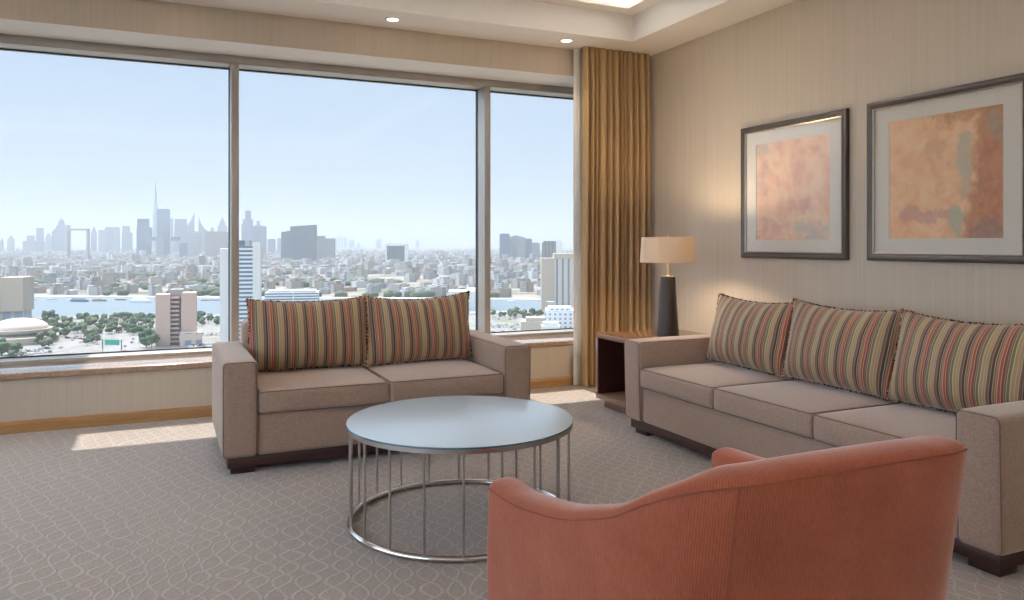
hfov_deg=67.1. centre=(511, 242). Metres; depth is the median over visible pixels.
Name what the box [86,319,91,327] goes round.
tree
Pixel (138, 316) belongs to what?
tree
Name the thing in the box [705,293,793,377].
throw pillow
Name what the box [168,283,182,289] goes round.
building
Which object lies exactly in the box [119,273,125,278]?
building
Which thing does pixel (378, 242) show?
skyscraper
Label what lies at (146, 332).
tree
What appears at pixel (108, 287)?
building
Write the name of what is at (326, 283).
building
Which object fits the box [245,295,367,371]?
throw pillow
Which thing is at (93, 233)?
skyscraper
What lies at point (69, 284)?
building
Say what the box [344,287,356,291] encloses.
building
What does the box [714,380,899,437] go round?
seat cushion
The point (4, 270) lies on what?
building
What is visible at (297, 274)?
building
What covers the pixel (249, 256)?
tower
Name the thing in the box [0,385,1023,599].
floor
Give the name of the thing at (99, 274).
building
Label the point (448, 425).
coffee table
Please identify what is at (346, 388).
seat cushion
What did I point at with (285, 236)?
skyscraper
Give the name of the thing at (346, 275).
building
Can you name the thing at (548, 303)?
apartment building
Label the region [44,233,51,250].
skyscraper
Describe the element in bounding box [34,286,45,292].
building
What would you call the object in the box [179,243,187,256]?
skyscraper
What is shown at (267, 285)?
building
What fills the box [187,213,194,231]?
skyscraper
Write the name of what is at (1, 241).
skyscraper
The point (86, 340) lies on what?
tree
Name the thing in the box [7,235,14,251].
skyscraper
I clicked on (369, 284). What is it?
building
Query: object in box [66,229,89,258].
tower
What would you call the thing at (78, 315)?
tree
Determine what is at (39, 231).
skyscraper
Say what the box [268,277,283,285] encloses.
building
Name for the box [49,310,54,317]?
tree
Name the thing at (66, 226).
skyscraper
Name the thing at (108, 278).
building
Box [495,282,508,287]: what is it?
building
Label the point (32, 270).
building
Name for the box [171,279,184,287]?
building
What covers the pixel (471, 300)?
warehouse
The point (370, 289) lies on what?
building
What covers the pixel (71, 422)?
baseboard
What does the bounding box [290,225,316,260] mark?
skyscraper
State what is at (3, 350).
tree
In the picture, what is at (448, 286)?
building
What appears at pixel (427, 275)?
building
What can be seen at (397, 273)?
building
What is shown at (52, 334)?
tree
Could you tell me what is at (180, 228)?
skyscraper
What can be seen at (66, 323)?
tree
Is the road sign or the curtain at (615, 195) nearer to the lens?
the curtain at (615, 195)
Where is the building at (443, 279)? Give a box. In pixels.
[439,276,454,284]
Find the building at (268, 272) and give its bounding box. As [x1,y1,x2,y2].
[266,269,276,275]
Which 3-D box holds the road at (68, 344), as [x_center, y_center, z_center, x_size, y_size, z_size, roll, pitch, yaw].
[-364.481,91.050,771.721,247.205,0.001,309.092,0,0,-24]
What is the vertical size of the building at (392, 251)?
86.925 m
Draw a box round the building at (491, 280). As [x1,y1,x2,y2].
[490,279,493,287]
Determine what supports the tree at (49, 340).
on the ground
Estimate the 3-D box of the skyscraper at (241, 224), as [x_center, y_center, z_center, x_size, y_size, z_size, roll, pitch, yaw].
[-2648.190,-47.923,7599.997,29.534,278.247,29.534,0,0,-15]
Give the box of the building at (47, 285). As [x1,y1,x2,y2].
[38,283,52,288]
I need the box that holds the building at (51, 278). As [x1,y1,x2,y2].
[43,273,58,283]
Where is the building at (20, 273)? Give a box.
[18,271,24,275]
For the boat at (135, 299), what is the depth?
1171.60 m
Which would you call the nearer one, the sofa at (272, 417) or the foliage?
the sofa at (272, 417)
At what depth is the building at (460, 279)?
1627.00 m
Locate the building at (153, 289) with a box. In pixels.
[148,284,161,295]
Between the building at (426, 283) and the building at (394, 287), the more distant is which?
the building at (426, 283)
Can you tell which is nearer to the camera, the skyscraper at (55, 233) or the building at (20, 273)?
the building at (20, 273)
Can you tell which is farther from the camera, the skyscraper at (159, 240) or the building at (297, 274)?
the skyscraper at (159, 240)
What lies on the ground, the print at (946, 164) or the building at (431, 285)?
the building at (431, 285)
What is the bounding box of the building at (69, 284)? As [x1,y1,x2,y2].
[62,281,73,288]
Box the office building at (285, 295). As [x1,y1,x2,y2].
[265,289,318,301]
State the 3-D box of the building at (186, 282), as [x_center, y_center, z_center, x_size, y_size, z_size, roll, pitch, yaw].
[-667.966,85.152,1595.842,32.252,12.096,22.708,0,0,-39]
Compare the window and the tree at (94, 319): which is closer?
the window
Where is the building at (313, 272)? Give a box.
[307,271,316,275]
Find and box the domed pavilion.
[0,318,58,345]
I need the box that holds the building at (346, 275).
[341,271,352,281]
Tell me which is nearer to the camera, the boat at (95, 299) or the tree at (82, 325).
the tree at (82, 325)
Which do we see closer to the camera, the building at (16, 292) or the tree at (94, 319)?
the tree at (94, 319)
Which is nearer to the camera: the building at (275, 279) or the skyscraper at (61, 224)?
the building at (275, 279)
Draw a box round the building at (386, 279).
[384,278,399,281]
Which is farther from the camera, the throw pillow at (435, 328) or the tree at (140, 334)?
the tree at (140, 334)
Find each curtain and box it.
[573,48,582,384]
[581,46,649,386]
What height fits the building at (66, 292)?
7.776 m
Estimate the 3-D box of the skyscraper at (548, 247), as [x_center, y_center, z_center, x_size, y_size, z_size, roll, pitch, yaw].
[85.005,43.333,1750.000,34.003,95.734,34.003,0,0,2]
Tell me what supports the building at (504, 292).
on the ground
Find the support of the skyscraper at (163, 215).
on the ground
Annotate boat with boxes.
[70,298,88,301]
[92,298,106,300]
[129,297,151,302]
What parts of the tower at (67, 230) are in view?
post, post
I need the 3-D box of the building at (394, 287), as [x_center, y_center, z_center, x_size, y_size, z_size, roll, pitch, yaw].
[-209.399,82.560,1435.899,23.481,17.280,31.094,0,0,-43]
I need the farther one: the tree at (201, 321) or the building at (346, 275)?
the building at (346, 275)
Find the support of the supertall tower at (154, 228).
on the ground
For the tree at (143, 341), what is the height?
10.394 m
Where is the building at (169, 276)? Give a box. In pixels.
[163,272,177,282]
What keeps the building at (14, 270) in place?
on the ground
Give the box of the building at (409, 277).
[404,273,416,281]
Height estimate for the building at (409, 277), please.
20.736 m
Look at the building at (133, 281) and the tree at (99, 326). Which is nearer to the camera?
the tree at (99, 326)
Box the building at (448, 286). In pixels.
[442,283,453,292]
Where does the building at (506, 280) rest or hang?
on the ground
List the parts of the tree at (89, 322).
crown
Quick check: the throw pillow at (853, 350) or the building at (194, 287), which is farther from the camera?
the building at (194, 287)
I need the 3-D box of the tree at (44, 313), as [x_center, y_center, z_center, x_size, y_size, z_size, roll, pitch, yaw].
[-540.223,84.651,894.227,8.226,13.114,7.421,0,0,-7]
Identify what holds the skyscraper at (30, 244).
on the ground
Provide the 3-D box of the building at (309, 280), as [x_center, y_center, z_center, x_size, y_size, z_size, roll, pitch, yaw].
[-412.202,80.832,1605.691,28.136,20.736,17.507,0,0,-39]
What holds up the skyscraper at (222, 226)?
on the ground
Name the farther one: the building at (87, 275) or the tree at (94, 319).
the building at (87, 275)
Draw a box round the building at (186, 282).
[185,281,195,284]
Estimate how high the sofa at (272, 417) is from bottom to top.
0.730 m
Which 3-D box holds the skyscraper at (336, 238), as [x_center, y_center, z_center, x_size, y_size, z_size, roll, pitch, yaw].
[-2954.476,-4.918,12999.996,35.363,192.236,35.363,0,0,-10]
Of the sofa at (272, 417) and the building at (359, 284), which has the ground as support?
the building at (359, 284)
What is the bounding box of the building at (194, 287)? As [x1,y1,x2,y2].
[184,284,207,290]
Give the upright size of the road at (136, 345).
0.001 m
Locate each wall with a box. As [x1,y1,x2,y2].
[0,0,573,421]
[650,0,1023,333]
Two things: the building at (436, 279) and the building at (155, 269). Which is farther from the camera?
the building at (155, 269)
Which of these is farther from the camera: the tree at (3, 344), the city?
the city
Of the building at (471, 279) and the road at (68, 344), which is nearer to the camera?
the road at (68, 344)
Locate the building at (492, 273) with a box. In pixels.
[490,271,501,279]
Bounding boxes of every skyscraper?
[0,239,3,250]
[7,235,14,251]
[23,235,35,252]
[36,228,43,251]
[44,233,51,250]
[52,229,58,250]
[56,218,64,250]
[65,225,70,250]
[91,227,96,251]
[98,230,106,252]
[105,227,112,251]
[113,227,119,251]
[122,226,132,251]
[137,219,151,255]
[156,237,163,256]
[157,209,169,236]
[162,230,170,254]
[170,218,173,251]
[173,219,187,251]
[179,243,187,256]
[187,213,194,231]
[188,231,200,256]
[198,218,206,250]
[205,231,227,256]
[218,216,226,230]
[241,224,242,239]
[243,211,252,245]
[252,226,266,253]
[267,239,275,253]
[277,238,280,251]
[281,231,289,259]
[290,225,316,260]
[317,236,334,259]
[335,237,337,247]
[344,237,346,247]
[349,240,354,247]
[376,239,380,247]
[500,234,509,257]
[510,235,516,257]
[516,236,524,257]
[525,239,531,259]
[532,243,539,258]
[542,241,555,257]
[556,240,561,252]
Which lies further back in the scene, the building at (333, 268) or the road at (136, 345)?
the building at (333, 268)
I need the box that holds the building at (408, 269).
[405,266,419,278]
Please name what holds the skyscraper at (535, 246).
on the ground
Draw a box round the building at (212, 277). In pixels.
[209,275,219,279]
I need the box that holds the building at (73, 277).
[70,275,77,284]
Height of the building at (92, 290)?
18.360 m
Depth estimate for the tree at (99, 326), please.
800.52 m
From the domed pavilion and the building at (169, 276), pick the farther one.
the building at (169, 276)
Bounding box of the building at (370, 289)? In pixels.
[367,285,378,292]
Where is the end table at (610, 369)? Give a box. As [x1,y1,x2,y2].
[596,329,703,413]
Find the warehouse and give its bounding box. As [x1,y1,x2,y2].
[448,288,474,310]
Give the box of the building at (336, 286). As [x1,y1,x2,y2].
[330,280,343,292]
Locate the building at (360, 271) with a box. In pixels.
[356,267,367,276]
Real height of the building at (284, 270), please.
20.736 m
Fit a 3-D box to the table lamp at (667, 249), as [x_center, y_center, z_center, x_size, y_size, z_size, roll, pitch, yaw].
[1.121,0.300,5.555,0.398,0.720,0.398,0,0,-24]
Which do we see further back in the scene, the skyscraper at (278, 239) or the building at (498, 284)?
the skyscraper at (278, 239)
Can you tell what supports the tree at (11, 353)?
on the ground
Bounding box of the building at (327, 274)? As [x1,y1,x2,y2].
[325,272,331,277]
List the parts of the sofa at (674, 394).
arm, seat, arm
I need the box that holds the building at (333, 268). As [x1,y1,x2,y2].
[331,267,341,273]
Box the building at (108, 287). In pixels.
[99,285,112,293]
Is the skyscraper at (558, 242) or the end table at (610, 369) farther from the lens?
the skyscraper at (558, 242)
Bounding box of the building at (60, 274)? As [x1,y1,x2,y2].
[57,272,64,276]
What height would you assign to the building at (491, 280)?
17.280 m
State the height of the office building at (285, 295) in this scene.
30.319 m
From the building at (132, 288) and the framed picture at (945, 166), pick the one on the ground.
the building at (132, 288)
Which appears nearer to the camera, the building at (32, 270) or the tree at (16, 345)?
the tree at (16, 345)
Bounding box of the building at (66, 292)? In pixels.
[64,290,77,294]
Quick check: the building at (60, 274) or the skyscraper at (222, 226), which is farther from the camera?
the skyscraper at (222, 226)
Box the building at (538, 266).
[535,264,540,270]
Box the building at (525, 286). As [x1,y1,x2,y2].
[520,280,533,291]
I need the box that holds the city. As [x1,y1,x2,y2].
[0,248,572,273]
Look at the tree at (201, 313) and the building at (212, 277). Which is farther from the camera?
the building at (212, 277)
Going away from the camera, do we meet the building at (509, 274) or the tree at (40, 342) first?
the tree at (40, 342)
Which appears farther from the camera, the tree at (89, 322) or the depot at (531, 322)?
the tree at (89, 322)
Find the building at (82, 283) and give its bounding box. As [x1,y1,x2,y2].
[77,276,88,289]
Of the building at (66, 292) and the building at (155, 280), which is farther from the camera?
the building at (155, 280)
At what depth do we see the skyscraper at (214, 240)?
4475.86 m
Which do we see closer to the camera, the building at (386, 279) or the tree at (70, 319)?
the tree at (70, 319)
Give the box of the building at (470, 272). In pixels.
[464,269,473,275]
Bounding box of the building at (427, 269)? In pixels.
[422,268,433,273]
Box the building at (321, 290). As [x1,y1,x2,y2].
[319,288,330,293]
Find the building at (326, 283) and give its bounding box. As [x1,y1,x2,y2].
[324,281,332,288]
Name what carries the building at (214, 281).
on the ground
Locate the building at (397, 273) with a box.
[394,271,403,275]
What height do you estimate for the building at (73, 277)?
21.600 m
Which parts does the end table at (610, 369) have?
panel, panel, panel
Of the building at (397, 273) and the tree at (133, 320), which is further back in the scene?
the building at (397, 273)
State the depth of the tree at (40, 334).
695.50 m
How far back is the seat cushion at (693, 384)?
4.45 m
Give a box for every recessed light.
[385,17,400,21]
[559,39,573,42]
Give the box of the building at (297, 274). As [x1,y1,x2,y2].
[295,273,306,276]
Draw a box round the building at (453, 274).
[452,273,467,278]
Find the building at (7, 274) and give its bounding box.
[5,273,15,276]
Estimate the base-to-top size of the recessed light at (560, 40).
0.010 m
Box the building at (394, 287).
[389,283,409,291]
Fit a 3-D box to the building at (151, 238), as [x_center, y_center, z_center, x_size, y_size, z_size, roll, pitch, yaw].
[-2244.173,26.170,4999.998,184.000,130.060,24.000,0,0,0]
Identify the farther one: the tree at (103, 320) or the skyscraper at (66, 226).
the skyscraper at (66, 226)
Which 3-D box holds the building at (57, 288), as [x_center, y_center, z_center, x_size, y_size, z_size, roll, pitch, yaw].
[-811.910,82.020,1385.136,23.956,18.360,29.154,0,0,-39]
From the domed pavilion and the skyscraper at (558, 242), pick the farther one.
the skyscraper at (558, 242)
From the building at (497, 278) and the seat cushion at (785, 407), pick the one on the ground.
the building at (497, 278)
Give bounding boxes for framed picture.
[741,108,849,259]
[867,73,1023,263]
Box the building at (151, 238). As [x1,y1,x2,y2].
[150,237,179,240]
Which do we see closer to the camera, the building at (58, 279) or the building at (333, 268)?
the building at (58, 279)
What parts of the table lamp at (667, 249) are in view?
stem, lamp shade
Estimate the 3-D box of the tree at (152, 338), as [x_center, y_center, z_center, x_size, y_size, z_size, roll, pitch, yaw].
[-311.212,85.070,666.761,8.958,12.275,6.946,0,0,14]
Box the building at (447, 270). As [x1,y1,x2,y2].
[443,266,454,274]
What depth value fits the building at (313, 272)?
2136.04 m
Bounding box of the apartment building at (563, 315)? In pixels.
[545,306,572,327]
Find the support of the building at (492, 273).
on the ground
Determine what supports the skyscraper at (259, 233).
on the ground
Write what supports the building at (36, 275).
on the ground
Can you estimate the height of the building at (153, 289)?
20.736 m
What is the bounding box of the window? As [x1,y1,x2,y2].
[0,34,572,364]
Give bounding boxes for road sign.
[102,339,121,351]
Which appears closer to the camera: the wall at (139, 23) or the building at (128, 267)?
the wall at (139, 23)
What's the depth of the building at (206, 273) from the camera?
1836.44 m
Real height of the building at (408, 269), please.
33.178 m
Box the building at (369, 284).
[366,283,380,291]
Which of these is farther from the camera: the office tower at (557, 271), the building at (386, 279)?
the building at (386, 279)
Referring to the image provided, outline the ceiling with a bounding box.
[155,0,795,55]
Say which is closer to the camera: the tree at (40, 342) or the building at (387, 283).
the tree at (40, 342)
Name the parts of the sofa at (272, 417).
arm, backrest, seat, arm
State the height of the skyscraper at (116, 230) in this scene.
248.713 m
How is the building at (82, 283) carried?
on the ground
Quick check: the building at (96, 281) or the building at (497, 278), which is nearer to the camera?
the building at (96, 281)
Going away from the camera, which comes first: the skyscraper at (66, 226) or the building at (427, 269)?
the building at (427, 269)
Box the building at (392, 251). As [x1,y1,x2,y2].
[385,244,407,261]
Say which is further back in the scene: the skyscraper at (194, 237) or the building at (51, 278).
the skyscraper at (194, 237)
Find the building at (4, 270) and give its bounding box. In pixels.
[1,266,7,275]
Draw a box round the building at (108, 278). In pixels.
[101,273,116,285]
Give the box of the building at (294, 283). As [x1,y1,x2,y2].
[287,278,302,288]
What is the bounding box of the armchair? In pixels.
[487,436,967,599]
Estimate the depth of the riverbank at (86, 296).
1249.60 m
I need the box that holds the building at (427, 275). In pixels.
[423,272,437,278]
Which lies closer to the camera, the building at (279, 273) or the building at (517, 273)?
the building at (517, 273)
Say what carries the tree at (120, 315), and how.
on the ground
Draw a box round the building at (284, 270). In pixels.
[278,267,287,274]
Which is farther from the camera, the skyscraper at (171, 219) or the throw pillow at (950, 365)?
the skyscraper at (171, 219)
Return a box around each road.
[2,318,215,356]
[103,323,154,351]
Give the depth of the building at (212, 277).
1684.80 m
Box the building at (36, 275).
[29,273,41,278]
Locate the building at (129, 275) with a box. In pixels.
[126,271,134,279]
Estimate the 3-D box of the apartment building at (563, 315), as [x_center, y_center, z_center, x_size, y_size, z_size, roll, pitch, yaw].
[47.376,77.268,770.000,28.925,27.864,28.925,0,0,3]
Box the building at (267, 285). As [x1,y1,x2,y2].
[264,281,275,288]
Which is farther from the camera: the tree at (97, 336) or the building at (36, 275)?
the building at (36, 275)
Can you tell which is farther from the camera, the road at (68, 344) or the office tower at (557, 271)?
the office tower at (557, 271)
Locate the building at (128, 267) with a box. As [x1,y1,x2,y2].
[121,264,134,272]
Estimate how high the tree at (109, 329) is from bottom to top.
7.692 m
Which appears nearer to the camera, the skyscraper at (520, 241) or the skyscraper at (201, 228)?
the skyscraper at (520, 241)
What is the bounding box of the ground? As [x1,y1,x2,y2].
[0,245,572,355]
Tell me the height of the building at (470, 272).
20.736 m
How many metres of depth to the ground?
1315.97 m
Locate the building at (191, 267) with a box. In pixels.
[186,264,195,270]
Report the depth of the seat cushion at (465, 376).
4.50 m
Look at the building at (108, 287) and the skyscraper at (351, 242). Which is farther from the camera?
the skyscraper at (351, 242)
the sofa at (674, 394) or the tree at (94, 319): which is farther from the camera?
the tree at (94, 319)
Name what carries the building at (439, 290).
on the ground
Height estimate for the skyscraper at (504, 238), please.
138.687 m
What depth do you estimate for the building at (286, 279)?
1585.43 m
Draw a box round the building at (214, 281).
[209,279,219,284]
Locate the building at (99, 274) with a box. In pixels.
[97,269,108,278]
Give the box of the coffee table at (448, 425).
[346,396,572,562]
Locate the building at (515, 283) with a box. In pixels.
[511,278,524,287]
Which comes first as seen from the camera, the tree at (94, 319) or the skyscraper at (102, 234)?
the tree at (94, 319)
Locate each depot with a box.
[521,316,544,329]
[541,321,559,328]
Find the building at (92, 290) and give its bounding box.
[87,285,99,295]
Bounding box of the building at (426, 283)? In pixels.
[420,282,431,286]
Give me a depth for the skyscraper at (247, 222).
6179.32 m
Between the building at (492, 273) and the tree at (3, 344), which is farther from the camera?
the building at (492, 273)
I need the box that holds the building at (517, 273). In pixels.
[511,271,523,277]
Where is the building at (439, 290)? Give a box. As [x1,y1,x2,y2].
[424,286,445,295]
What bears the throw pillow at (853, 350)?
on the sofa at (674, 394)
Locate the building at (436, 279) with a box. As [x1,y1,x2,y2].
[432,277,439,282]
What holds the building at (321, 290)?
on the ground
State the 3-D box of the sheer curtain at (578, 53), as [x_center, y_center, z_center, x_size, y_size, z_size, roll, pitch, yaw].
[0.564,-0.222,6.484,0.100,2.820,0.024,0,0,-24]
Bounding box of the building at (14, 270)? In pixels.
[8,266,17,275]
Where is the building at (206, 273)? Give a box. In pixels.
[201,269,211,280]
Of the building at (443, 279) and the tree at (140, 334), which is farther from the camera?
the building at (443, 279)
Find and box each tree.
[0,341,8,355]
[0,347,7,355]
[7,350,17,356]
[8,341,20,352]
[35,332,44,339]
[37,340,45,347]
[41,310,49,317]
[43,337,52,345]
[48,331,56,344]
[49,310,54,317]
[62,328,71,336]
[63,321,69,326]
[66,316,72,322]
[76,313,83,321]
[77,322,87,329]
[83,337,90,342]
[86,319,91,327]
[91,317,97,326]
[94,334,100,340]
[96,324,104,328]
[100,317,108,322]
[105,327,113,332]
[106,324,117,329]
[116,312,124,320]
[129,317,138,323]
[136,315,143,322]
[138,331,143,338]
[139,335,149,346]
[142,328,154,336]
[146,335,157,348]
[147,313,154,317]
[197,311,205,315]
[199,318,205,324]
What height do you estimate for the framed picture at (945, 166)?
0.944 m
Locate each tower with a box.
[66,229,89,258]
[152,181,157,248]
[155,288,201,346]
[220,240,260,341]
[541,253,572,310]
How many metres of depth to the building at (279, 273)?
2107.03 m
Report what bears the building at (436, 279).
on the ground
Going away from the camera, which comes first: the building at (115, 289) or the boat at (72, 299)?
the boat at (72, 299)
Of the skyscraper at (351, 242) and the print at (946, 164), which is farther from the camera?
the skyscraper at (351, 242)
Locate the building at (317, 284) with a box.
[312,280,323,288]
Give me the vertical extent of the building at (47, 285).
10.368 m
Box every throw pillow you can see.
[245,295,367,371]
[364,291,472,366]
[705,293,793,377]
[781,298,900,401]
[885,308,1023,413]
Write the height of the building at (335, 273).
18.360 m
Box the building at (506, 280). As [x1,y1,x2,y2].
[501,279,510,283]
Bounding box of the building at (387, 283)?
[384,281,398,287]
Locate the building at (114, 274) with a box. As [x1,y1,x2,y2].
[111,273,119,279]
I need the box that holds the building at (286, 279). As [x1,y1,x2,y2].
[285,277,303,286]
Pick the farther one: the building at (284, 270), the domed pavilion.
the building at (284, 270)
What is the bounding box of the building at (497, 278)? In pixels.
[494,275,508,282]
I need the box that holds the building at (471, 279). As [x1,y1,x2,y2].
[468,275,474,284]
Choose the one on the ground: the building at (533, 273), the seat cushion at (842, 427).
the building at (533, 273)
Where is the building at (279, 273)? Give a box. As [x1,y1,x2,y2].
[273,268,282,275]
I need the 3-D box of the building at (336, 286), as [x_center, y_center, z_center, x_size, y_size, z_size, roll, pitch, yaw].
[-323.963,80.400,1428.080,20.699,21.600,16.272,0,0,-39]
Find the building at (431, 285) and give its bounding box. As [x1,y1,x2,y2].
[426,284,441,286]
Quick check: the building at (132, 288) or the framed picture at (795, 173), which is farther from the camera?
the building at (132, 288)
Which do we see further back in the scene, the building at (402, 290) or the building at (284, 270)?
the building at (284, 270)
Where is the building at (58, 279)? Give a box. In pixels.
[56,277,70,282]
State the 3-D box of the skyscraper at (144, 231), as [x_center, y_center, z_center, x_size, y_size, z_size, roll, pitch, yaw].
[-2476.738,-35.903,5199.997,90.259,254.205,45.000,0,0,-20]
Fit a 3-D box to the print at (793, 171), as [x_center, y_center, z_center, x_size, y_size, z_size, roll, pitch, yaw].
[1.893,-0.362,5.233,0.002,0.687,0.680,0,0,-24]
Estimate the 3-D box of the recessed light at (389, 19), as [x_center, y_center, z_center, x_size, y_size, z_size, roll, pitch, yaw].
[-0.872,-1.634,5.645,0.120,0.010,0.120,0,0,-24]
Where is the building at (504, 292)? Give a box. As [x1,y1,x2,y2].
[492,287,510,297]
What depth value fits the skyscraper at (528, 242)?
4081.29 m
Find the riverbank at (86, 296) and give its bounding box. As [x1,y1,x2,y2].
[29,295,544,319]
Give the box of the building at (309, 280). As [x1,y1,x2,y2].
[306,277,321,286]
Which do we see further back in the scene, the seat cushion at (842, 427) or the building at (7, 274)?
the building at (7, 274)
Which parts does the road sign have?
sign panel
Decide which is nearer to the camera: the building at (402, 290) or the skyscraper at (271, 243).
the building at (402, 290)
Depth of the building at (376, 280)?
1728.97 m
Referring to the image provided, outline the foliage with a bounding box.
[12,255,540,297]
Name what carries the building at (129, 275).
on the ground
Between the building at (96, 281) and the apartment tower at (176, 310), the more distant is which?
the building at (96, 281)
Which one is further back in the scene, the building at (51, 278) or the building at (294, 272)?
the building at (294, 272)
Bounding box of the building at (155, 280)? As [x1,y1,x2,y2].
[148,276,165,285]
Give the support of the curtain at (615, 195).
hanging from the ceiling
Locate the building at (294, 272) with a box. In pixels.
[292,270,304,275]
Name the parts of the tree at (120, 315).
crown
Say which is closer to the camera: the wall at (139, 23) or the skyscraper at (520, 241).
the wall at (139, 23)
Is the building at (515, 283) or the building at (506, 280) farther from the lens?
the building at (506, 280)
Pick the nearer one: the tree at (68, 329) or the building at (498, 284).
the tree at (68, 329)
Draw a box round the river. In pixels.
[32,297,540,316]
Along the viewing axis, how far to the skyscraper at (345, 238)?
8883.94 m
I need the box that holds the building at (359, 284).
[351,280,368,287]
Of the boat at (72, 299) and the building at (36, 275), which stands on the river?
the boat at (72, 299)
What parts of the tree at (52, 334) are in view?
crown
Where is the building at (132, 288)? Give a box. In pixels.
[124,283,137,292]
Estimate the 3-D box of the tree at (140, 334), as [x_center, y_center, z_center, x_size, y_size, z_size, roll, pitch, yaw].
[-339.809,86.142,709.922,7.901,10.135,9.626,0,0,-22]
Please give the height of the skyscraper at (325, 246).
127.573 m
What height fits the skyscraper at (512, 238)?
132.651 m
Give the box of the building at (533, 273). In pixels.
[528,268,538,278]
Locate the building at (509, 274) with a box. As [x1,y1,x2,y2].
[502,271,514,277]
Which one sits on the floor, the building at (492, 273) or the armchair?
the armchair
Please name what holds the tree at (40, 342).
on the ground
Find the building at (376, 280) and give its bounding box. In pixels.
[366,278,383,283]
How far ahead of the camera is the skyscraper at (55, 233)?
7481.03 m
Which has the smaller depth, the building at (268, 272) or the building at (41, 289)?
the building at (41, 289)
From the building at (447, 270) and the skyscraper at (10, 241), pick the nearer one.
the building at (447, 270)
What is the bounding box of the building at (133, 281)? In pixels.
[131,278,147,283]
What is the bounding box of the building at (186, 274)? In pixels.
[183,272,195,278]
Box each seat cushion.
[258,365,387,412]
[363,358,502,401]
[640,362,791,407]
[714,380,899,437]
[814,403,955,446]
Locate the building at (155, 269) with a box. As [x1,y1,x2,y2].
[151,267,163,271]
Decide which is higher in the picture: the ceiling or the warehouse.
the ceiling
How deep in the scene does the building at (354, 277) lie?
1915.20 m
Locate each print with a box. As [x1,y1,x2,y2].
[756,133,829,239]
[889,104,1002,238]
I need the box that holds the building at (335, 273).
[332,271,340,276]
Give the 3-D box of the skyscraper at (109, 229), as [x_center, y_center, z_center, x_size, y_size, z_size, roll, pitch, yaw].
[-3917.588,-32.120,7499.997,63.148,246.640,45.000,0,0,-22]
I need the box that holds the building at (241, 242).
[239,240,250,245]
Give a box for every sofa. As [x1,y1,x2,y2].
[212,317,530,473]
[624,334,1023,576]
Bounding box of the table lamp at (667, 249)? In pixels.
[640,235,695,335]
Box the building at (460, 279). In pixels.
[455,273,465,285]
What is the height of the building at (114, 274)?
20.736 m
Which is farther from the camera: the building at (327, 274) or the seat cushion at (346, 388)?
the building at (327, 274)
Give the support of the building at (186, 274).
on the ground
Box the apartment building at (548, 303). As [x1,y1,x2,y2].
[545,301,554,307]
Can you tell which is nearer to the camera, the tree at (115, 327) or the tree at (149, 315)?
the tree at (115, 327)
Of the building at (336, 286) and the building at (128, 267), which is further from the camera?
the building at (128, 267)
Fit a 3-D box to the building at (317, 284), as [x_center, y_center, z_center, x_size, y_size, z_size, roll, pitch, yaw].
[-383.123,82.020,1526.248,21.443,18.360,15.689,0,0,-35]
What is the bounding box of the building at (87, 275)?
[77,272,89,278]
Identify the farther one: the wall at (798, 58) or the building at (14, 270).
the building at (14, 270)
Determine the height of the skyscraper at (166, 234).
173.713 m
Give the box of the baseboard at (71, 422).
[0,376,572,434]
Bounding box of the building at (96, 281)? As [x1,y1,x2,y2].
[89,277,104,287]
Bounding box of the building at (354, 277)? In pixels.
[353,275,366,279]
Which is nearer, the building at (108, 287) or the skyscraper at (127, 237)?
the building at (108, 287)
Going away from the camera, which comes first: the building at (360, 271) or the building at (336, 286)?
the building at (336, 286)
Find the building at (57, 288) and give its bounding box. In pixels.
[50,283,68,294]
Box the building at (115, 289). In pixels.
[113,286,123,291]
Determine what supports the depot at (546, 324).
on the ground
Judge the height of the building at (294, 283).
21.600 m
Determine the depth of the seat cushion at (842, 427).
3.33 m
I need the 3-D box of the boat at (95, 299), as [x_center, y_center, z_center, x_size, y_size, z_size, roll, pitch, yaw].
[-642.298,88.390,1203.528,26.000,4.420,4.160,0,0,12]
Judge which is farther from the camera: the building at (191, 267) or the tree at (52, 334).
the building at (191, 267)
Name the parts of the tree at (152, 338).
crown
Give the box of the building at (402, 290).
[398,287,409,296]
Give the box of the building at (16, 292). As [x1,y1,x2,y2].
[0,276,33,320]
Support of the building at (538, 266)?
on the ground
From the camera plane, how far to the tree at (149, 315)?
897.86 m
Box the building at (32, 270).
[25,267,40,275]
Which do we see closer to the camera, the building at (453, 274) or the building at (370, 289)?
the building at (370, 289)
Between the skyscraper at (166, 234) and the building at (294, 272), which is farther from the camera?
the skyscraper at (166, 234)
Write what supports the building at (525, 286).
on the ground
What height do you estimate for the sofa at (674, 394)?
0.730 m
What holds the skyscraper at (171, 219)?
on the ground

